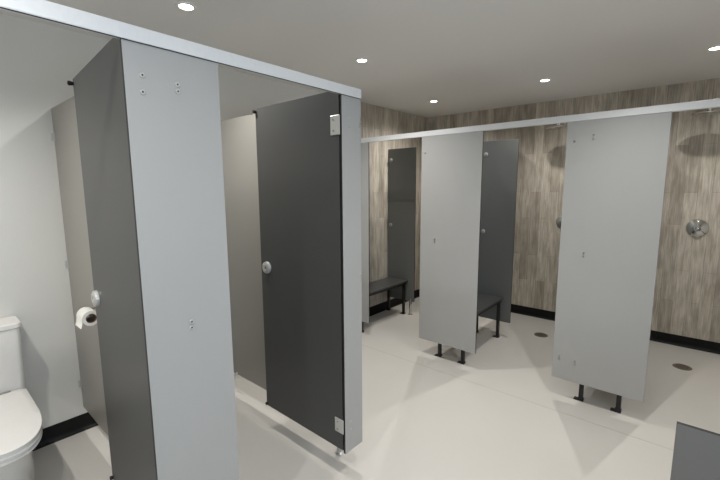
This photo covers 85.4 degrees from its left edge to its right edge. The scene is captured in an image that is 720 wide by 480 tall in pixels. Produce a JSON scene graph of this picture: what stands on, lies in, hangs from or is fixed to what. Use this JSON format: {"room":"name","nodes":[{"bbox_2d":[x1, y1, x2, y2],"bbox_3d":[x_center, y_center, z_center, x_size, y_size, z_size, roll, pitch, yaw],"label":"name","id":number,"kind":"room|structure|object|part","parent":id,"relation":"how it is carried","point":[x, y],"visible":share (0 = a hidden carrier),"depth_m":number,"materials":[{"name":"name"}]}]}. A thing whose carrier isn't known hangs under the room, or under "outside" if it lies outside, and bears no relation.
{"room":"public restroom","nodes":[
{"label":"public restroom","id":0,"kind":"room"},
{"bbox_2d":[0,13,426,428],"bbox_3d":[-1.151,-0.117,3.202,0.100,2.480,6.230,6,10,40],"label":"wall","id":1,"kind":"structure","parent":0,"point":[38,60],"depth_m":2.31,"materials":[{"name":"white paint"}]},
{"bbox_2d":[51,96,108,436],"bbox_3d":[-1.195,0.223,1.885,1.594,1.862,0.027,6,10,40],"label":"divider","id":2,"kind":"object","parent":1,"relation":"attached to","point":[65,135],"visible":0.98,"depth_m":2.23,"materials":[{"name":"beige laminate"}]},
{"bbox_2d":[119,39,238,479],"bbox_3d":[-0.588,0.308,1.360,0.017,1.828,0.301,6,10,40],"label":"pilaster","id":3,"kind":"object","parent":2,"relation":"attached to","point":[172,101],"visible":1,"depth_m":1.31,"materials":[{"name":"grey laminate"}]},
{"bbox_2d":[67,37,155,479],"bbox_3d":[-0.934,0.270,1.510,0.708,1.836,0.065,7,11,44],"label":"door","id":4,"kind":"structure","parent":3,"relation":"attached to","point":[98,87],"depth_m":1.43,"materials":[{"name":"grey laminate"}]},
{"bbox_3d":[-1.154,0.255,1.698,0.072,0.072,0.019,7,11,44],"label":"lock knob","id":5,"kind":"part","parent":4,"relation":"part of","materials":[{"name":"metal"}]},
{"bbox_2d":[33,289,419,450],"bbox_3d":[-1.064,1.062,3.356,0.032,0.100,6.124,6,10,40],"label":"baseboard","id":6,"kind":"structure","parent":1,"relation":"attached to","point":[57,432],"depth_m":2.49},
{"bbox_2d":[361,142,369,322],"bbox_3d":[-0.074,-0.062,4.054,0.437,1.828,0.013,6,10,40],"label":"pilaster","id":7,"kind":"object","parent":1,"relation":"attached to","point":[365,226],"visible":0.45,"depth_m":3.94,"materials":[{"name":"grey laminate"}]},
{"bbox_2d":[361,98,719,142],"bbox_3d":[1.312,-0.836,2.746,4.100,0.044,0.031,6,10,40],"label":"rail","id":8,"kind":"object","parent":1,"relation":"attached to","point":[712,103],"visible":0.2,"depth_m":2.66,"materials":[{"name":"metal"}]},
{"bbox_2d":[0,0,719,117],"bbox_3d":[0.467,-1.224,1.706,4.304,0.100,6.330,6,10,40],"label":"ceiling","id":9,"kind":"structure","parent":0,"point":[466,56],"depth_m":2.51,"materials":[{"name":"white paint"}]},
{"bbox_2d":[175,2,196,10],"bbox_3d":[-0.898,-1.205,2.013,0.102,0.006,0.102,6,10,40],"label":"recessed light","id":10,"kind":"object","parent":9,"relation":"in","point":[186,6],"visible":1,"depth_m":2.01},
{"bbox_2d":[355,58,368,62],"bbox_3d":[0.015,-1.329,2.885,0.102,0.006,0.102,6,10,40],"label":"recessed light","id":11,"kind":"object","parent":9,"relation":"in","point":[360,60],"visible":1,"depth_m":2.88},
{"bbox_2d":[539,78,550,81],"bbox_3d":[1.640,-1.416,3.458,0.102,0.006,0.102,6,10,40],"label":"recessed light","id":12,"kind":"object","parent":9,"relation":"in","point":[546,79],"visible":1,"depth_m":3.46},
{"bbox_2d":[706,45,719,50],"bbox_3d":[2.435,-1.313,2.668,0.102,0.006,0.102,6,10,40],"label":"recessed light","id":13,"kind":"object","parent":9,"relation":"in","point":[713,48],"visible":1,"depth_m":2.67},
{"bbox_2d":[33,297,719,479],"bbox_3d":[0.482,1.332,2.054,4.304,0.100,6.330,6,10,40],"label":"floor","id":14,"kind":"structure","parent":0,"point":[419,422],"depth_m":2.59,"materials":[{"name":"tile"}]},
{"bbox_2d":[0,316,42,479],"bbox_3d":[-1.771,0.898,1.882,0.829,0.847,0.368,6,10,40],"label":"toilet","id":15,"kind":"object","parent":14,"relation":"on","point":[21,428],"visible":1,"depth_m":1.94,"materials":[{"name":"white ceramic"}]},
{"bbox_3d":[-2.022,0.473,2.040,0.172,0.032,0.368,6,10,40],"label":"cistern lid","id":16,"kind":"part","parent":15,"relation":"part of","materials":[{"name":"white ceramic"}]},
{"bbox_3d":[-1.844,1.098,1.973,0.635,0.427,0.314,6,10,40],"label":"bowl","id":17,"kind":"part","parent":15,"relation":"part of","materials":[{"name":"white ceramic"}]},
{"bbox_3d":[-1.707,0.876,1.823,0.659,0.050,0.322,6,10,40],"label":"seat","id":18,"kind":"part","parent":15,"relation":"part of","materials":[{"name":"white plastic"}]},
{"bbox_3d":[-1.708,0.863,1.822,0.661,0.029,0.325,6,10,40],"label":"lid","id":19,"kind":"part","parent":15,"relation":"part of","materials":[{"name":"white plastic"}]},
{"bbox_2d":[221,114,342,455],"bbox_3d":[-0.609,0.203,2.566,1.591,2.012,0.048,6,10,40],"label":"divider","id":20,"kind":"object","parent":14,"relation":"on","point":[239,146],"visible":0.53,"depth_m":2.71,"materials":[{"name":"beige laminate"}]},
{"bbox_3d":[-0.609,0.128,2.556,1.591,1.862,0.013,6,10,40],"label":"panel","id":21,"kind":"part","parent":20,"relation":"part of","materials":[{"name":"beige laminate"}]},
{"bbox_2d":[339,94,361,453],"bbox_3d":[-0.040,0.219,1.991,0.017,1.828,0.138,6,10,40],"label":"pilaster","id":22,"kind":"object","parent":20,"relation":"attached to","point":[350,107],"visible":1,"depth_m":1.97,"materials":[{"name":"grey laminate"}]},
{"bbox_2d":[252,92,343,449],"bbox_3d":[-0.338,0.176,2.169,0.687,1.836,0.065,6,10,41],"label":"door","id":23,"kind":"structure","parent":22,"relation":"attached to","point":[298,140],"depth_m":2.12,"materials":[{"name":"grey laminate"}]},
{"bbox_3d":[-0.561,0.165,2.335,0.072,0.072,0.019,6,10,41],"label":"lock knob","id":24,"kind":"part","parent":23,"relation":"part of","materials":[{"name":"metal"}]},
{"bbox_3d":[-0.118,-0.545,1.850,0.062,0.092,0.005,6,10,41],"label":"hinge plate","id":25,"kind":"part","parent":23,"relation":"part of","materials":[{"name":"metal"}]},
{"bbox_3d":[-0.110,0.980,2.058,0.062,0.078,0.005,6,10,41],"label":"hinge plate","id":26,"kind":"part","parent":23,"relation":"part of","materials":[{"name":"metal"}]},
{"bbox_2d":[362,277,407,332],"bbox_3d":[0.184,0.731,4.545,0.301,0.419,0.868,6,10,40],"label":"bench","id":27,"kind":"object","parent":14,"relation":"on","point":[385,284],"visible":0.59,"depth_m":4.64,"materials":[{"name":"grey laminate"}]},
{"bbox_3d":[0.189,0.557,4.516,0.254,0.030,0.838,6,10,40],"label":"seat frame","id":28,"kind":"part","parent":27,"relation":"part of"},
{"bbox_3d":[0.362,0.700,4.911,0.028,0.359,0.028,6,10,40],"label":"leg","id":29,"kind":"part","parent":27,"relation":"part of","materials":[{"name":"black metal"}]},
{"bbox_3d":[0.189,0.533,4.513,0.286,0.017,0.868,6,10,40],"label":"seat","id":30,"kind":"part","parent":27,"relation":"part of","materials":[{"name":"grey laminate"}]},
{"bbox_3d":[0.533,0.718,4.765,0.028,0.359,0.028,6,10,40],"label":"leg","id":31,"kind":"part","parent":27,"relation":"part of","materials":[{"name":"black metal"}]},
{"bbox_2d":[435,293,502,364],"bbox_3d":[1.070,0.829,3.789,0.304,0.419,0.868,6,10,40],"label":"bench","id":32,"kind":"object","parent":14,"relation":"on","point":[485,302],"visible":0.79,"depth_m":3.86,"materials":[{"name":"grey laminate"}]},
{"bbox_3d":[0.732,0.881,3.565,0.028,0.359,0.028,6,10,40],"label":"leg","id":33,"kind":"part","parent":32,"relation":"part of","materials":[{"name":"black metal"}]},
{"bbox_3d":[0.906,0.900,3.417,0.028,0.359,0.028,6,10,40],"label":"leg","id":34,"kind":"part","parent":32,"relation":"part of","materials":[{"name":"black metal"}]},
{"bbox_3d":[1.075,0.655,3.760,0.257,0.030,0.838,6,10,40],"label":"seat frame","id":35,"kind":"part","parent":32,"relation":"part of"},
{"bbox_3d":[1.075,0.631,3.757,0.289,0.017,0.868,6,10,40],"label":"seat","id":36,"kind":"part","parent":32,"relation":"part of","materials":[{"name":"grey laminate"}]},
{"bbox_3d":[1.420,0.817,4.008,0.028,0.359,0.028,6,10,40],"label":"leg","id":37,"kind":"part","parent":32,"relation":"part of","materials":[{"name":"black metal"}]},
{"bbox_2d":[366,346,673,450],"bbox_3d":[1.188,1.167,2.861,4.044,0.001,0.004,6,10,40],"label":"trim","id":38,"kind":"structure","parent":14,"relation":"on","point":[366,346],"depth_m":2.78,"materials":[{"name":"plastic"}]},
{"bbox_2d":[534,332,547,336],"bbox_3d":[1.898,0.994,4.088,0.132,0.004,0.132,6,10,40],"label":"floor drain","id":39,"kind":"object","parent":14,"relation":"on","point":[538,334],"visible":1,"depth_m":4.09,"materials":[{"name":"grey metal"}]},
{"bbox_2d":[573,384,621,413],"bbox_3d":[1.946,0.926,3.041,0.304,0.419,0.868,6,10,40],"label":"bench","id":40,"kind":"object","parent":14,"relation":"on","point":[580,397],"visible":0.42,"depth_m":2.71,"materials":[{"name":"black metal"}]},
{"bbox_3d":[1.599,1.156,2.850,0.063,0.019,0.040,6,10,40],"label":"foot plate","id":41,"kind":"part","parent":40,"relation":"part of","materials":[{"name":"black metal"}]},
{"bbox_3d":[1.609,0.978,2.817,0.028,0.359,0.028,6,10,40],"label":"leg","id":42,"kind":"part","parent":40,"relation":"part of","materials":[{"name":"black metal"}]},
{"bbox_3d":[1.773,1.175,2.702,0.063,0.019,0.040,6,10,40],"label":"foot plate","id":43,"kind":"part","parent":40,"relation":"part of","materials":[{"name":"black metal"}]},
{"bbox_3d":[1.782,0.997,2.669,0.028,0.359,0.028,6,10,40],"label":"leg","id":44,"kind":"part","parent":40,"relation":"part of","materials":[{"name":"black metal"}]},
{"bbox_2d":[672,363,691,370],"bbox_3d":[2.770,1.090,3.350,0.132,0.004,0.132,6,10,40],"label":"floor drain","id":45,"kind":"object","parent":14,"relation":"on","point":[676,365],"visible":1,"depth_m":3.35,"materials":[{"name":"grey metal"}]},
{"bbox_2d":[670,421,719,479],"bbox_3d":[1.329,1.000,0.756,1.187,0.900,0.013,6,10,40],"label":"screen","id":46,"kind":"object","parent":14,"relation":"on","point":[696,453],"visible":1,"depth_m":1.05,"materials":[{"name":"grey laminate"}]},
{"bbox_2d":[426,78,719,342],"bbox_3d":[2.506,-0.276,4.218,4.304,2.480,0.100,6,10,40],"label":"wall","id":47,"kind":"structure","parent":0,"point":[686,302],"depth_m":3.82,"materials":[{"name":"brown wood"}]},
{"bbox_2d":[546,123,567,129],"bbox_3d":[2.095,-1.220,4.016,0.240,0.165,0.540,6,10,40],"label":"shower","id":48,"kind":"object","parent":47,"relation":"attached to","point":[559,126],"visible":0.56,"depth_m":3.89,"materials":[{"name":"silver metal"}]},
{"bbox_2d":[556,215,561,228],"bbox_3d":[2.259,-0.198,4.334,0.166,0.166,0.066,6,10,40],"label":"shower mixer","id":49,"kind":"object","parent":47,"relation":"attached to","point":[558,220],"visible":0.27,"depth_m":4.38,"materials":[{"name":"silver metal"}]},
{"bbox_2d":[511,304,719,353],"bbox_3d":[2.470,0.910,4.329,4.104,0.100,0.032,6,10,40],"label":"baseboard","id":50,"kind":"structure","parent":47,"relation":"attached to","point":[667,338],"depth_m":3.85,"materials":[{"name":"black plastic"}]},
{"bbox_2d":[686,219,708,236],"bbox_3d":[3.117,-0.108,3.601,0.166,0.166,0.066,6,10,40],"label":"shower mixer","id":51,"kind":"object","parent":47,"relation":"attached to","point":[696,227],"visible":1,"depth_m":3.60,"materials":[{"name":"silver metal"}]},
{"bbox_3d":[3.107,-0.106,3.591,0.072,0.072,0.038,6,10,40],"label":"knob","id":52,"kind":"part","parent":51,"relation":"part of","materials":[{"name":"silver metal"}]},
{"bbox_2d":[691,108,719,116],"bbox_3d":[2.953,-1.125,3.284,0.240,0.165,0.540,6,10,40],"label":"shower","id":53,"kind":"object","parent":47,"relation":"attached to","point":[709,112],"visible":0.68,"depth_m":3.16,"materials":[{"name":"silver metal"}]},
{"bbox_3d":[1.241,-0.086,4.095,0.013,1.850,1.767,6,10,40],"label":"divider","id":54,"kind":"object","parent":47,"relation":"attached to","visible":0},
{"bbox_2d":[419,131,483,353],"bbox_3d":[0.757,0.031,3.342,0.554,1.828,0.017,6,10,40],"label":"pilaster","id":55,"kind":"object","parent":54,"relation":"attached to","point":[452,164],"visible":1,"depth_m":3.32,"materials":[{"name":"grey laminate"}]},
{"bbox_2d":[388,139,518,322],"bbox_3d":[0.928,-0.045,4.364,1.556,2.000,0.056,6,10,40],"label":"divider","id":56,"kind":"object","parent":54,"relation":"attached to","point":[500,157],"depth_m":4.05,"materials":[{"name":"grey laminate"}]},
{"bbox_3d":[0.615,0.807,4.753,0.052,0.210,0.052,6,10,40],"label":"support leg","id":57,"kind":"part","parent":56,"relation":"part of","materials":[{"name":"silver metal"}]},
{"bbox_3d":[2.117,0.011,3.348,0.013,1.850,1.767,6,10,40],"label":"divider","id":58,"kind":"object","parent":47,"relation":"attached to","visible":0},
{"bbox_2d":[551,112,671,401],"bbox_3d":[1.631,0.127,2.597,0.557,1.828,0.017,6,10,40],"label":"pilaster","id":59,"kind":"object","parent":58,"relation":"attached to","point":[616,167],"visible":1,"depth_m":2.57,"materials":[{"name":"grey laminate"}]},
{"bbox_3d":[-1.394,0.372,2.033,0.167,0.048,0.068,6,10,40],"label":"holder","id":60,"kind":"object","parent":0,"visible":0},
{"bbox_2d":[75,307,96,328],"bbox_3d":[-1.392,0.393,1.990,0.111,0.080,0.088,6,10,40],"label":"toilet roll","id":61,"kind":"object","parent":60,"relation":"on","point":[81,316],"visible":0.93,"depth_m":1.97,"materials":[{"name":"paper"}]},
{"bbox_3d":[-1.519,0.388,-0.490,4.204,2.480,0.100,6,10,40],"label":"wall","id":62,"kind":"structure","parent":0,"visible":0},
{"bbox_2d":[0,0,360,98],"bbox_3d":[-0.933,-0.563,0.843,0.019,0.046,2.863,6,10,40],"label":"rail","id":63,"kind":"object","parent":62,"relation":"attached to","point":[40,9],"visible":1,"depth_m":1.19,"materials":[{"name":"metal"}]}
]}

